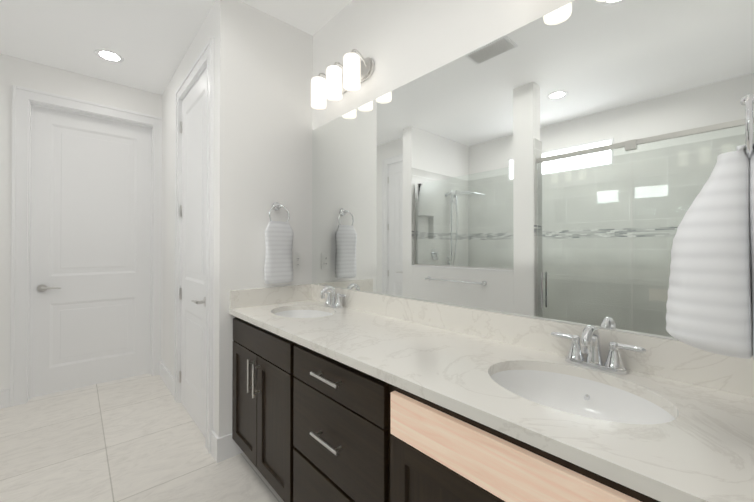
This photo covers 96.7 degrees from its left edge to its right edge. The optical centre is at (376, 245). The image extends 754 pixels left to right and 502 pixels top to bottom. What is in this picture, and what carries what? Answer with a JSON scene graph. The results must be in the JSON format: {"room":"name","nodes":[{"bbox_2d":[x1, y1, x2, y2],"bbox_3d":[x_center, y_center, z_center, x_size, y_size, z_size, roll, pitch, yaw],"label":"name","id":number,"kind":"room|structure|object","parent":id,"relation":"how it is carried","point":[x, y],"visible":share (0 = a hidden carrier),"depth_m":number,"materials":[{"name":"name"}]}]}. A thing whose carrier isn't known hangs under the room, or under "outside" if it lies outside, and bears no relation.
{"room":"bathroom","nodes":[
{"label":"bathroom","id":0,"kind":"room"},
{"bbox_2d":[0,53,161,390],"bbox_3d":[-2.703,-0.111,2.853,1.700,2.740,0.120,0,-1,-42],"label":"wall","id":1,"kind":"structure","parent":0,"point":[33,75],"depth_m":2.64,"materials":[{"name":"white paint"}]},
{"bbox_2d":[0,389,9,408],"bbox_3d":[-3.031,1.189,2.459,0.456,0.135,0.013,0,-1,-42],"label":"baseboard","id":2,"kind":"structure","parent":1,"relation":"attached to","point":[4,394],"depth_m":2.59,"materials":[{"name":"white paint"}]},
{"bbox_2d":[10,85,161,406],"bbox_3d":[-2.515,0.005,3.004,1.025,2.510,0.144,0,-1,-42],"label":"entry door","id":3,"kind":"structure","parent":1,"relation":"in","point":[86,233],"depth_m":2.96,"materials":[{"name":"white paint"}]},
{"bbox_2d":[0,373,283,501],"bbox_3d":[-1.495,1.278,1.197,3.600,0.060,4.444,0,-1,-42],"label":"floor","id":4,"kind":"structure","parent":0,"point":[139,438],"depth_m":2.02,"materials":[{"name":"tile"}]},
{"bbox_2d":[229,300,753,501],"bbox_3d":[0.041,0.826,1.368,0.586,0.846,2.142,0,-1,-42],"label":"bathroom vanity","id":5,"kind":"object","parent":4,"relation":"on","point":[343,395],"depth_m":0.98,"materials":[{"name":"black"}]},
{"bbox_2d":[261,304,352,323],"bbox_3d":[-0.422,0.479,1.920,0.369,0.169,0.473,0,-1,-42],"label":"sink","id":6,"kind":"object","parent":5,"relation":"in","point":[300,313],"depth_m":2.03,"materials":[{"name":"white ceramic"}]},
{"bbox_2d":[321,286,345,307],"bbox_3d":[-0.290,0.311,2.040,0.119,0.131,0.251,0,-1,-42],"label":"faucet","id":7,"kind":"object","parent":5,"relation":"on","point":[335,297],"depth_m":2.05,"materials":[{"name":"silver metal"}]},
{"bbox_2d":[449,352,704,467],"bbox_3d":[0.508,0.472,0.883,0.369,0.169,0.473,0,-1,-42],"label":"sink","id":8,"kind":"object","parent":5,"relation":"in","point":[661,423],"depth_m":0.89,"materials":[{"name":"white ceramic"}]},
{"bbox_2d":[551,325,646,374],"bbox_3d":[0.640,0.304,1.003,0.119,0.131,0.251,0,-1,-42],"label":"faucet","id":9,"kind":"object","parent":5,"relation":"on","point":[590,350],"depth_m":1.02,"materials":[{"name":"silver metal"}]},
{"bbox_2d":[0,0,351,94],"bbox_3d":[-1.495,-1.522,1.216,3.600,0.060,4.444,0,-1,-42],"label":"ceiling","id":10,"kind":"structure","parent":0,"point":[149,41],"depth_m":2.31,"materials":[{"name":"white paint"}]},
{"bbox_2d":[94,49,123,62],"bbox_3d":[-2.095,-1.480,2.628,0.184,0.004,0.184,0,-1,-42],"label":"recessed light","id":11,"kind":"object","parent":10,"relation":"in","point":[110,56],"visible":1,"depth_m":2.63,"materials":[{"name":"white paint"}]},
{"bbox_2d":[161,4,213,376],"bbox_3d":[-1.514,-0.112,2.710,0.120,2.740,1.680,0,-1,-42],"label":"wall","id":12,"kind":"structure","parent":0,"point":[204,34],"depth_m":2.99,"materials":[{"name":"white paint"}]},
{"bbox_2d":[159,361,173,395],"bbox_3d":[-1.877,1.192,3.015,0.025,0.135,0.727,0,-1,-42],"label":"baseboard","id":13,"kind":"structure","parent":12,"relation":"attached to","point":[168,379],"depth_m":3.01,"materials":[{"name":"white paint"}]},
{"bbox_2d":[174,38,213,452],"bbox_3d":[-1.290,0.001,2.413,0.183,2.510,0.960,0,-1,-42],"label":"closet door","id":14,"kind":"structure","parent":12,"relation":"in","point":[194,236],"depth_m":2.36,"materials":[{"name":"white paint"}]},
{"bbox_2d":[213,0,312,437],"bbox_3d":[-0.727,-0.116,2.207,0.620,2.740,0.120,0,-1,-42],"label":"wall","id":15,"kind":"structure","parent":0,"point":[263,108],"depth_m":2.09,"materials":[{"name":"white paint"}]},
{"bbox_2d":[214,433,242,462],"bbox_3d":[-0.687,1.187,2.144,0.634,0.135,0.014,0,-1,-42],"label":"baseboard","id":16,"kind":"structure","parent":15,"relation":"attached to","point":[225,447],"depth_m":1.96,"materials":[{"name":"white paint"}]},
{"bbox_2d":[264,202,292,283],"bbox_3d":[-0.636,-0.018,2.162,0.196,0.525,0.066,0,-1,-42],"label":"towel ring","id":17,"kind":"object","parent":15,"relation":"attached to","point":[278,266],"visible":0.98,"depth_m":2.13,"materials":[{"name":"white fabric"}]},
{"bbox_2d":[293,253,301,270],"bbox_3d":[-0.541,0.115,2.286,0.072,0.116,0.007,0,-1,-42],"label":"electrical outlet plate","id":18,"kind":"object","parent":15,"relation":"attached to","point":[297,261],"visible":0.94,"depth_m":2.28,"materials":[{"name":"white plastic"}]},
{"bbox_2d":[311,49,373,109],"bbox_3d":[-0.222,-0.969,1.984,0.172,0.223,0.433,0,-1,-42],"label":"sconce","id":19,"kind":"object","parent":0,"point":[335,84],"visible":1,"depth_m":1.91,"materials":[{"name":"white glass"}]},
{"bbox_2d":[312,0,753,338],"bbox_3d":[0.302,-0.119,1.609,0.126,2.740,2.384,0,-1,-42],"label":"mirror","id":20,"kind":"object","parent":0,"point":[559,164],"depth_m":1.24,"materials":[{"name":"grey mirror"}]},
{"bbox_3d":[-0.198,-0.133,-0.330,3.220,2.740,0.164,0,-1,-42],"label":"wall","id":21,"kind":"structure","parent":0,"visible":0},
{"bbox_2d":[666,94,753,358],"bbox_3d":[0.661,-0.047,0.622,0.156,0.491,0.193,0,-1,-42],"label":"towel","id":22,"kind":"object","parent":21,"relation":"attached to","point":[710,304],"visible":1,"depth_m":0.59,"materials":[{"name":"white fabric"}]}
]}

